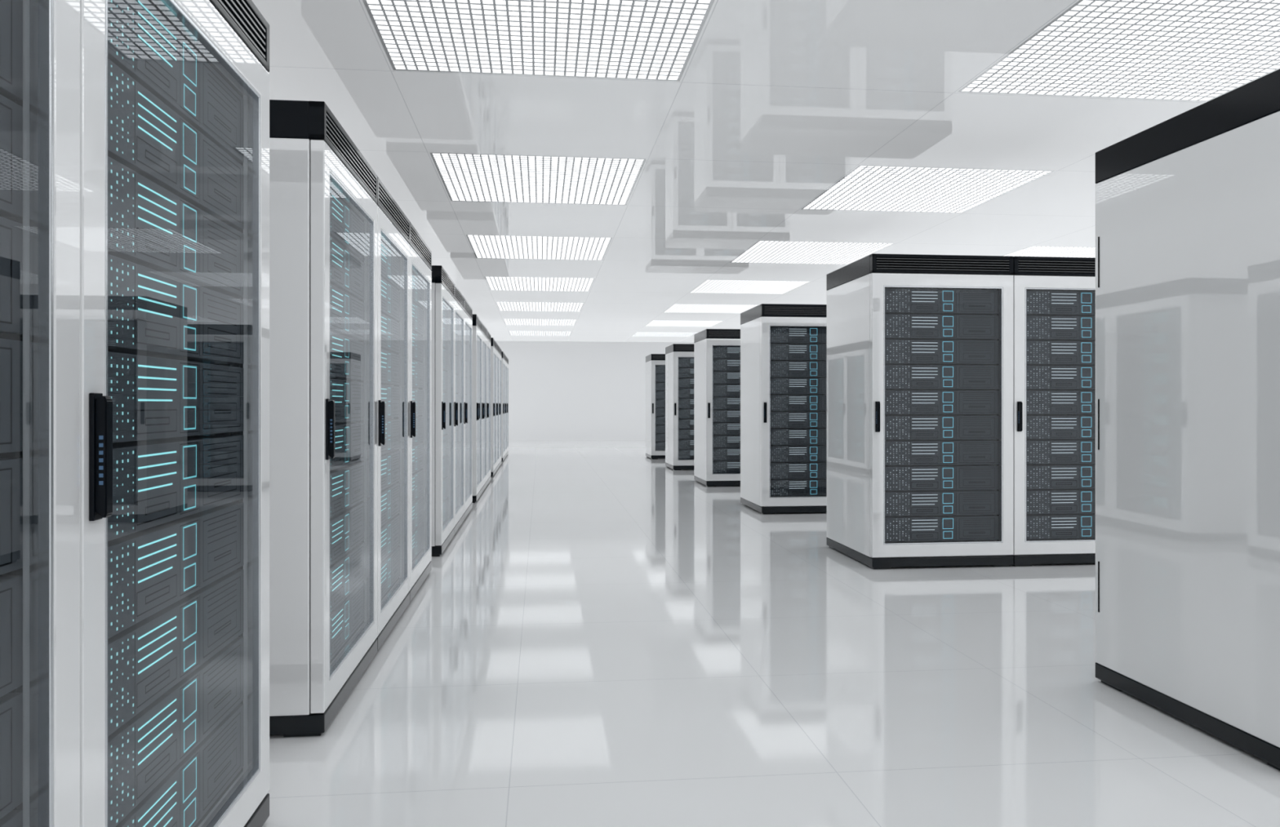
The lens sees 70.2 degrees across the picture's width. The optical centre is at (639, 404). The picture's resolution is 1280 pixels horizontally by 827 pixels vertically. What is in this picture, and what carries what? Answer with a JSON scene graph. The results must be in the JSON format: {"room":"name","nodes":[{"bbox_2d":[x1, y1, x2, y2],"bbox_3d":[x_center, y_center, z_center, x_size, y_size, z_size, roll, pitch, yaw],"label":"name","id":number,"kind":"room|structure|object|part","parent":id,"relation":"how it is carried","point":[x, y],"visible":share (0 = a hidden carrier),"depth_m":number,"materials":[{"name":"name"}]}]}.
{"room":"server room","nodes":[
{"label":"server room","id":0,"kind":"room"},
{"bbox_2d":[496,341,693,440],"bbox_3d":[0.312,-0.440,27.647,11.820,3.080,0.100,0,0,-6],"label":"wall","id":1,"kind":"structure","parent":0,"point":[558,390],"depth_m":27.36,"materials":[{"name":"white paint"}]},
{"bbox_2d":[252,0,1206,342],"bbox_3d":[2.059,-1.895,11.642,11.620,0.030,32.100,0,0,-6],"label":"ceiling","id":2,"kind":"structure","parent":0,"point":[774,103],"depth_m":6.42,"materials":[{"name":"paint"}]},
{"bbox_2d":[430,152,645,204],"bbox_3d":[-0.851,-1.895,7.703,1.630,0.030,1.630,0,0,-6],"label":"recessed light","id":3,"kind":"object","parent":2,"relation":"in","point":[465,177],"visible":0.98,"depth_m":7.58,"materials":[{"name":"white plastic"}]},
{"bbox_2d":[362,0,714,81],"bbox_3d":[-0.491,-1.895,4.403,1.630,0.030,1.630,0,0,-6],"label":"recessed light","id":4,"kind":"object","parent":2,"relation":"in","point":[655,40],"visible":1,"depth_m":4.66,"materials":[{"name":"white plastic"}]},
{"bbox_2d":[466,235,612,260],"bbox_3d":[-1.211,-1.895,11.004,1.630,0.030,1.630,0,0,-6],"label":"recessed light","id":5,"kind":"object","parent":2,"relation":"in","point":[486,246],"visible":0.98,"depth_m":10.92,"materials":[{"name":"white plastic"}]},
{"bbox_2d":[484,276,594,291],"bbox_3d":[-1.571,-1.895,14.304,1.630,0.030,1.630,0,0,-6],"label":"recessed light","id":6,"kind":"object","parent":2,"relation":"in","point":[495,283],"visible":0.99,"depth_m":14.25,"materials":[{"name":"white plastic"}]},
{"bbox_2d":[495,302,584,311],"bbox_3d":[-1.932,-1.895,17.604,1.630,0.030,1.630,0,0,-6],"label":"recessed light","id":7,"kind":"object","parent":2,"relation":"in","point":[502,306],"visible":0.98,"depth_m":17.57,"materials":[{"name":"white plastic"}]},
{"bbox_2d":[502,318,577,325],"bbox_3d":[-2.292,-1.895,20.905,1.630,0.030,1.630,0,0,-6],"label":"recessed light","id":8,"kind":"object","parent":2,"relation":"in","point":[507,321],"visible":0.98,"depth_m":20.88,"materials":[{"name":"white plastic"}]},
{"bbox_2d":[508,330,571,336],"bbox_3d":[-2.652,-1.895,24.205,1.630,0.030,1.630,0,0,-6],"label":"recessed light","id":9,"kind":"object","parent":2,"relation":"in","point":[511,332],"visible":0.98,"depth_m":24.24,"materials":[{"name":"white plastic"}]},
{"bbox_2d":[631,332,697,337],"bbox_3d":[0.648,-1.895,24.565,1.630,0.030,1.630,0,0,-6],"label":"recessed light","id":10,"kind":"object","parent":2,"relation":"in","point":[637,334],"visible":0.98,"depth_m":24.54,"materials":[{"name":"white plastic"}]},
{"bbox_2d":[644,320,723,327],"bbox_3d":[1.008,-1.895,21.265,1.630,0.030,1.630,0,0,-6],"label":"recessed light","id":11,"kind":"object","parent":2,"relation":"in","point":[654,322],"visible":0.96,"depth_m":21.29,"materials":[{"name":"white plastic"}]},
{"bbox_2d":[663,303,758,313],"bbox_3d":[1.369,-1.895,17.965,1.630,0.030,1.630,0,0,-6],"label":"recessed light","id":12,"kind":"object","parent":2,"relation":"in","point":[676,308],"visible":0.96,"depth_m":17.98,"materials":[{"name":"white plastic"}]},
{"bbox_2d":[689,280,809,293],"bbox_3d":[1.729,-1.895,14.664,1.630,0.030,1.630,0,0,-6],"label":"recessed light","id":13,"kind":"object","parent":2,"relation":"in","point":[730,286],"visible":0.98,"depth_m":14.62,"materials":[{"name":"white plastic"}]},
{"bbox_2d":[729,240,894,264],"bbox_3d":[2.089,-1.895,11.364,1.630,0.030,1.630,0,0,-6],"label":"recessed light","id":14,"kind":"object","parent":2,"relation":"in","point":[762,251],"visible":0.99,"depth_m":11.31,"materials":[{"name":"white plastic"}]},
{"bbox_2d":[800,165,1053,213],"bbox_3d":[2.450,-1.895,8.063,1.630,0.030,1.630,0,0,-6],"label":"recessed light","id":15,"kind":"object","parent":2,"relation":"in","point":[865,188],"visible":0.97,"depth_m":7.96,"materials":[{"name":"white plastic"}]},
{"bbox_2d":[1001,245,1095,257],"bbox_3d":[5.390,-1.895,11.724,1.630,0.030,1.630,0,0,-6],"label":"recessed light","id":16,"kind":"object","parent":2,"relation":"in","point":[1041,251],"visible":0.18,"depth_m":11.30,"materials":[{"name":"white plastic"}]},
{"bbox_3d":[5.390,-1.895,11.724,1.630,0.030,1.630,0,0,-6],"label":"light frame","id":17,"kind":"part","parent":16,"relation":"part of","materials":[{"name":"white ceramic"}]},
{"bbox_2d":[957,0,1279,102],"bbox_3d":[2.810,-1.895,4.763,1.630,0.030,1.630,0,0,-6],"label":"recessed light","id":18,"kind":"object","parent":2,"relation":"in","point":[1201,51],"visible":0.98,"depth_m":4.88,"materials":[{"name":"glowing white light panel"},{"name":"grey metal grid"}]},
{"bbox_2d":[262,440,1279,826],"bbox_3d":[2.059,1.150,11.642,11.820,0.100,32.300,0,0,-6],"label":"floor","id":19,"kind":"structure","parent":0,"point":[607,636],"depth_m":3.45,"materials":[{"name":"tile"}]},
{"bbox_2d":[0,0,79,826],"bbox_3d":[-1.290,0.050,0.871,1.005,2.100,0.988,0,0,-6],"label":"tall cabinet","id":20,"kind":"object","parent":19,"relation":"on","point":[40,39],"visible":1,"depth_m":1.33,"materials":[{"name":"white metal"}]},
{"bbox_3d":[-0.878,0.075,0.916,0.023,1.836,0.924,0,0,-6],"label":"mounting frame","id":21,"kind":"part","parent":20,"relation":"part of","materials":[{"name":"black metal"}]},
{"bbox_3d":[-0.830,0.073,0.921,0.029,1.723,0.834,0,0,-6],"label":"door trim","id":22,"kind":"part","parent":20,"relation":"part of","materials":[{"name":"silver metal"}]},
{"bbox_2d":[80,0,269,826],"bbox_3d":[-1.397,0.050,1.858,1.005,2.100,0.988,0,0,-6],"label":"tall cabinet","id":23,"kind":"object","parent":19,"relation":"on","point":[175,94],"visible":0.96,"depth_m":1.86,"materials":[{"name":"white metal"}]},
{"bbox_3d":[-0.869,0.084,1.453,0.008,0.203,0.030,0,0,-6],"label":"handle","id":24,"kind":"part","parent":23,"relation":"part of","materials":[{"name":"black paint"}]},
{"bbox_3d":[-0.986,0.075,1.903,0.023,1.836,0.924,0,0,-6],"label":"mounting frame","id":25,"kind":"part","parent":23,"relation":"part of","materials":[{"name":"black metal"}]},
{"bbox_2d":[269,99,377,737],"bbox_3d":[-1.571,0.050,3.444,1.005,2.100,0.988,0,0,-6],"label":"tall cabinet","id":26,"kind":"object","parent":19,"relation":"on","point":[323,190],"visible":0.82,"depth_m":3.00,"materials":[{"name":"white metal"}]},
{"bbox_3d":[-1.042,0.084,3.039,0.008,0.203,0.030,0,0,-6],"label":"handle","id":27,"kind":"part","parent":26,"relation":"part of","materials":[{"name":"black paint"}]},
{"bbox_3d":[-1.118,0.074,3.493,0.044,1.890,0.988,0,0,-6],"label":"door","id":28,"kind":"part","parent":26,"relation":"part of","materials":[{"name":"clear glass"}]},
{"bbox_3d":[-1.159,0.075,3.489,0.023,1.836,0.924,0,0,-6],"label":"mounting frame","id":29,"kind":"part","parent":26,"relation":"part of","materials":[{"name":"black"}]},
{"bbox_3d":[-1.111,0.073,3.494,0.029,1.723,0.834,0,0,-6],"label":"door trim","id":30,"kind":"part","parent":26,"relation":"part of","materials":[{"name":"silver metal"}]},
{"bbox_2d":[376,176,409,651],"bbox_3d":[-1.678,0.050,4.431,1.005,2.100,0.988,0,0,-6],"label":"tall cabinet","id":31,"kind":"object","parent":19,"relation":"on","point":[393,224],"visible":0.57,"depth_m":4.60,"materials":[{"name":"white metal"}]},
{"bbox_3d":[-1.150,0.084,4.026,0.008,0.203,0.030,0,0,-6],"label":"handle","id":32,"kind":"part","parent":31,"relation":"part of","materials":[{"name":"black paint"}]},
{"bbox_3d":[-1.267,0.075,4.476,0.023,1.836,0.924,0,0,-6],"label":"mounting frame","id":33,"kind":"part","parent":31,"relation":"part of","materials":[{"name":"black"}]},
{"bbox_3d":[-1.219,0.073,4.481,0.029,1.723,0.834,0,0,-6],"label":"door trim","id":34,"kind":"part","parent":31,"relation":"part of","materials":[{"name":"silver metal"}]},
{"bbox_2d":[408,222,431,602],"bbox_3d":[-1.786,0.050,5.418,1.005,2.100,0.988,0,0,-6],"label":"tall cabinet","id":35,"kind":"object","parent":19,"relation":"on","point":[420,255],"visible":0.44,"depth_m":5.58,"materials":[{"name":"white metal"}]},
{"bbox_3d":[-1.257,0.084,5.013,0.008,0.203,0.030,0,0,-6],"label":"handle","id":36,"kind":"part","parent":35,"relation":"part of","materials":[{"name":"black paint"}]},
{"bbox_3d":[-1.374,0.075,5.463,0.023,1.836,0.924,0,0,-6],"label":"mounting frame","id":37,"kind":"part","parent":35,"relation":"part of","materials":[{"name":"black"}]},
{"bbox_3d":[-1.327,0.073,5.468,0.029,1.723,0.834,0,0,-6],"label":"door trim","id":38,"kind":"part","parent":35,"relation":"part of","materials":[{"name":"silver metal"}]},
{"bbox_3d":[-1.324,0.073,5.469,0.006,1.711,0.822,0,0,-6],"label":"glass pane","id":39,"kind":"part","parent":35,"relation":"part of","materials":[{"name":"glass"}]},
{"bbox_2d":[431,265,454,556],"bbox_3d":[-1.959,0.050,7.003,1.005,2.100,0.988,0,0,-6],"label":"tall cabinet","id":40,"kind":"object","parent":19,"relation":"on","point":[442,286],"visible":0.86,"depth_m":6.74,"materials":[{"name":"white metal"}]},
{"bbox_3d":[-1.430,0.084,6.598,0.008,0.203,0.030,0,0,-6],"label":"handle","id":41,"kind":"part","parent":40,"relation":"part of","materials":[{"name":"black paint"}]},
{"bbox_3d":[-1.497,0.073,7.053,0.006,1.711,0.822,0,0,-6],"label":"glass pane","id":42,"kind":"part","parent":40,"relation":"part of","materials":[{"name":"glass"}]},
{"bbox_3d":[-1.500,0.073,7.053,0.029,1.723,0.834,0,0,-6],"label":"door trim","id":43,"kind":"part","parent":40,"relation":"part of","materials":[{"name":"silver metal"}]},
{"bbox_2d":[453,284,464,533],"bbox_3d":[-2.067,0.050,7.990,1.005,2.100,0.988,0,0,-6],"label":"tall cabinet","id":44,"kind":"object","parent":19,"relation":"on","point":[459,298],"visible":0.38,"depth_m":8.09,"materials":[{"name":"white metal"}]},
{"bbox_3d":[-1.538,0.084,7.585,0.008,0.203,0.030,0,0,-6],"label":"handle","id":45,"kind":"part","parent":44,"relation":"part of","materials":[{"name":"black paint"}]},
{"bbox_3d":[-1.605,0.073,8.040,0.006,1.711,0.822,0,0,-6],"label":"glass pane","id":46,"kind":"part","parent":44,"relation":"part of","materials":[{"name":"glass"}]},
{"bbox_3d":[-1.607,0.073,8.040,0.029,1.723,0.834,0,0,-6],"label":"door trim","id":47,"kind":"part","parent":44,"relation":"part of","materials":[{"name":"silver metal"}]},
{"bbox_2d":[464,297,472,519],"bbox_3d":[-2.175,0.050,8.977,1.005,2.100,0.988,0,0,-6],"label":"tall cabinet","id":48,"kind":"object","parent":19,"relation":"on","point":[468,309],"visible":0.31,"depth_m":9.09,"materials":[{"name":"white metal"}]},
{"bbox_3d":[-1.713,0.073,9.027,0.006,1.711,0.822,0,0,-6],"label":"glass pane","id":49,"kind":"part","parent":48,"relation":"part of","materials":[{"name":"glass"}]},
{"bbox_3d":[-1.715,0.073,9.027,0.029,1.723,0.834,0,0,-6],"label":"door trim","id":50,"kind":"part","parent":48,"relation":"part of","materials":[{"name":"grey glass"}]},
{"bbox_2d":[471,314,482,502],"bbox_3d":[-2.347,0.050,10.562,1.005,2.100,0.988,0,0,-6],"label":"tall cabinet","id":51,"kind":"object","parent":19,"relation":"on","point":[477,322],"visible":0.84,"depth_m":10.38,"materials":[{"name":"white metal"}]},
{"bbox_3d":[-1.886,0.073,10.612,0.006,1.711,0.822,0,0,-6],"label":"glass pane","id":52,"kind":"part","parent":51,"relation":"part of","materials":[{"name":"glass"}]},
{"bbox_3d":[-1.888,0.073,10.612,0.029,1.723,0.834,0,0,-6],"label":"door trim","id":53,"kind":"part","parent":51,"relation":"part of","materials":[{"name":"silver metal"}]},
{"bbox_2d":[481,323,486,492],"bbox_3d":[-2.455,0.050,11.549,1.005,2.100,0.988,0,0,-6],"label":"tall cabinet","id":54,"kind":"object","parent":19,"relation":"on","point":[484,329],"visible":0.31,"depth_m":11.73,"materials":[{"name":"white metal"}]},
{"bbox_3d":[-1.993,0.073,11.599,0.006,1.711,0.822,0,0,-6],"label":"glass pane","id":55,"kind":"part","parent":54,"relation":"part of","materials":[{"name":"glass"}]},
{"bbox_3d":[-1.996,0.073,11.599,0.029,1.723,0.834,0,0,-6],"label":"door trim","id":56,"kind":"part","parent":54,"relation":"part of","materials":[{"name":"silver metal"}]},
{"bbox_2d":[486,328,490,485],"bbox_3d":[-2.563,0.050,12.536,1.005,2.100,0.988,0,0,-6],"label":"tall cabinet","id":57,"kind":"object","parent":19,"relation":"on","point":[488,335],"visible":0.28,"depth_m":12.65,"materials":[{"name":"white metal"}]},
{"bbox_3d":[-2.101,0.073,12.586,0.006,1.711,0.822,0,0,-6],"label":"glass pane","id":58,"kind":"part","parent":57,"relation":"part of","materials":[{"name":"glass"}]},
{"bbox_3d":[-2.104,0.073,12.586,0.029,1.723,0.834,0,0,-6],"label":"door trim","id":59,"kind":"part","parent":57,"relation":"part of","materials":[{"name":"silver metal"}]},
{"bbox_2d":[490,337,496,477],"bbox_3d":[-2.736,0.050,14.120,1.005,2.100,0.988,0,0,-6],"label":"tall cabinet","id":60,"kind":"object","parent":19,"relation":"on","point":[493,343],"visible":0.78,"depth_m":13.96,"materials":[{"name":"white metal"}]},
{"bbox_3d":[-2.274,0.073,14.171,0.006,1.711,0.822,0,0,-6],"label":"glass pane","id":61,"kind":"part","parent":60,"relation":"part of","materials":[{"name":"glass"}]},
{"bbox_3d":[-2.277,0.073,14.171,0.029,1.723,0.834,0,0,-6],"label":"door trim","id":62,"kind":"part","parent":60,"relation":"part of","materials":[{"name":"silver metal"}]},
{"bbox_2d":[496,342,498,471],"bbox_3d":[-2.844,0.050,15.108,1.005,2.100,0.988,0,0,-6],"label":"tall cabinet","id":63,"kind":"object","parent":19,"relation":"on","point":[497,345],"visible":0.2,"depth_m":15.29,"materials":[{"name":"white metal"}]},
{"bbox_3d":[-2.382,0.073,15.158,0.006,1.711,0.822,0,0,-6],"label":"glass pane","id":64,"kind":"part","parent":63,"relation":"part of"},
{"bbox_2d":[498,346,501,466],"bbox_3d":[-2.951,0.050,16.095,1.005,2.100,0.988,0,0,-6],"label":"tall cabinet","id":65,"kind":"object","parent":19,"relation":"on","point":[500,348],"visible":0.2,"depth_m":16.21,"materials":[{"name":"white metal"}]},
{"bbox_3d":[-2.490,0.073,16.145,0.006,1.711,0.822,0,0,-6],"label":"glass pane","id":66,"kind":"part","parent":65,"relation":"part of","materials":[{"name":"glass"}]},
{"bbox_2d":[501,351,505,462],"bbox_3d":[-3.124,0.050,17.679,1.005,2.100,0.988,0,0,-6],"label":"tall cabinet","id":67,"kind":"object","parent":19,"relation":"on","point":[503,355],"visible":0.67,"depth_m":17.62,"materials":[{"name":"white metal"}]},
{"bbox_3d":[-2.663,0.073,17.730,0.006,1.711,0.822,0,0,-6],"label":"glass pane","id":68,"kind":"part","parent":67,"relation":"part of","materials":[{"name":"glass"}]},
{"bbox_2d":[504,355,506,457],"bbox_3d":[-3.232,0.050,18.666,1.005,2.100,0.988,0,0,-6],"label":"tall cabinet","id":69,"kind":"object","parent":19,"relation":"on","point":[505,455],"visible":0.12,"depth_m":18.86,"materials":[{"name":"white metal"}]},
{"bbox_3d":[-2.770,0.073,18.717,0.006,1.711,0.822,0,0,-6],"label":"glass pane","id":70,"kind":"part","parent":69,"relation":"part of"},
{"bbox_3d":[-2.773,0.073,18.717,0.029,1.723,0.834,0,0,-6],"label":"door trim","id":71,"kind":"part","parent":69,"relation":"part of","materials":[{"name":"silver metal"}]},
{"bbox_2d":[506,357,508,454],"bbox_3d":[-3.340,0.050,19.654,1.005,2.100,0.988,0,0,-6],"label":"tall cabinet","id":72,"kind":"object","parent":19,"relation":"on","point":[507,357],"visible":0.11,"depth_m":19.78,"materials":[{"name":"white metal"}]},
{"bbox_3d":[-2.878,0.073,19.704,0.006,1.711,0.822,0,0,-6],"label":"glass pane","id":73,"kind":"part","parent":72,"relation":"part of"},
{"bbox_2d":[645,354,665,459],"bbox_3d":[0.663,0.050,18.660,0.988,2.100,1.005,0,0,-6],"label":"tall cabinet","id":74,"kind":"object","parent":19,"relation":"on","point":[655,363],"visible":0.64,"depth_m":18.19,"materials":[{"name":"white metal"}]},
{"bbox_3d":[0.713,0.073,18.200,0.834,1.723,0.029,0,0,-6],"label":"door trim","id":75,"kind":"part","parent":74,"relation":"part of","materials":[{"name":"silver metal"}]},
{"bbox_3d":[0.713,0.074,18.207,0.988,1.890,0.044,0,0,-6],"label":"door","id":76,"kind":"part","parent":74,"relation":"part of","materials":[{"name":"white metal"}]},
{"bbox_2d":[665,343,693,470],"bbox_3d":[0.993,0.050,15.638,0.988,2.100,1.005,0,0,-6],"label":"tall cabinet","id":77,"kind":"object","parent":19,"relation":"on","point":[679,357],"visible":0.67,"depth_m":15.18,"materials":[{"name":"white metal"}]},
{"bbox_3d":[1.042,0.074,15.185,0.988,1.890,0.044,0,0,-6],"label":"door","id":78,"kind":"part","parent":77,"relation":"part of","materials":[{"name":"white metal"}]},
{"bbox_3d":[1.043,0.073,15.178,0.834,1.723,0.029,0,0,-6],"label":"door trim","id":79,"kind":"part","parent":77,"relation":"part of","materials":[{"name":"silver metal"}]},
{"bbox_2d":[693,328,740,486],"bbox_3d":[1.323,0.050,12.616,0.988,2.100,1.005,0,0,-6],"label":"tall cabinet","id":80,"kind":"object","parent":19,"relation":"on","point":[717,352],"visible":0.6,"depth_m":12.16,"materials":[{"name":"white metal"}]},
{"bbox_3d":[1.372,0.074,12.163,0.988,1.890,0.044,0,0,-6],"label":"door","id":81,"kind":"part","parent":80,"relation":"part of","materials":[{"name":"white metal"}]},
{"bbox_3d":[1.373,0.073,12.156,0.834,1.723,0.029,0,0,-6],"label":"door trim","id":82,"kind":"part","parent":80,"relation":"part of","materials":[{"name":"silver metal"}]},
{"bbox_2d":[740,303,826,514],"bbox_3d":[1.653,0.050,9.594,0.988,2.100,1.005,0,0,-6],"label":"tall cabinet","id":83,"kind":"object","parent":19,"relation":"on","point":[784,346],"visible":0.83,"depth_m":9.15,"materials":[{"name":"white metal"}]},
{"bbox_3d":[1.702,0.074,9.141,0.988,1.890,0.044,0,0,-6],"label":"door","id":84,"kind":"part","parent":83,"relation":"part of","materials":[{"name":"metal"}]},
{"bbox_3d":[1.703,0.073,9.134,0.834,1.723,0.029,0,0,-6],"label":"door trim","id":85,"kind":"part","parent":83,"relation":"part of","materials":[{"name":"silver metal"}]},
{"bbox_2d":[826,253,1013,568],"bbox_3d":[1.983,0.050,6.571,0.988,2.100,1.005,0,0,-6],"label":"tall cabinet","id":86,"kind":"object","parent":19,"relation":"on","point":[920,348],"visible":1,"depth_m":6.14,"materials":[{"name":"white metal"}]},
{"bbox_3d":[1.578,0.084,6.043,0.030,0.203,0.008,0,0,-6],"label":"handle","id":87,"kind":"part","parent":86,"relation":"part of","materials":[{"name":"black paint"}]},
{"bbox_3d":[2.032,0.074,6.119,0.988,1.890,0.044,0,0,-6],"label":"door","id":88,"kind":"part","parent":86,"relation":"part of","materials":[{"name":"metal"}]},
{"bbox_3d":[2.033,0.073,6.112,0.834,1.723,0.029,0,0,-6],"label":"door trim","id":89,"kind":"part","parent":86,"relation":"part of","materials":[{"name":"silver metal"}]},
{"bbox_3d":[2.027,0.075,6.160,0.924,1.836,0.023,0,0,-6],"label":"mounting frame","id":90,"kind":"part","parent":86,"relation":"part of","materials":[{"name":"black metal"}]},
{"bbox_2d":[1012,256,1095,566],"bbox_3d":[2.970,0.050,6.679,0.988,2.100,1.005,0,0,-6],"label":"tall cabinet","id":91,"kind":"object","parent":19,"relation":"on","point":[1055,297],"visible":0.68,"depth_m":6.22,"materials":[{"name":"white metal"}]},
{"bbox_3d":[2.565,0.084,6.151,0.030,0.203,0.008,0,0,-6],"label":"handle","id":92,"kind":"part","parent":91,"relation":"part of","materials":[{"name":"black paint"}]},
{"bbox_3d":[3.020,0.073,6.220,0.834,1.723,0.029,0,0,-6],"label":"door trim","id":93,"kind":"part","parent":91,"relation":"part of","materials":[{"name":"silver metal"}]},
{"bbox_2d":[1095,69,1279,770],"bbox_3d":[2.352,0.050,3.171,0.991,2.100,1.005,0,0,-6],"label":"tall cabinet","id":94,"kind":"object","parent":19,"relation":"on","point":[1188,204],"visible":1,"depth_m":3.07,"materials":[{"name":"white metal"}]}
]}

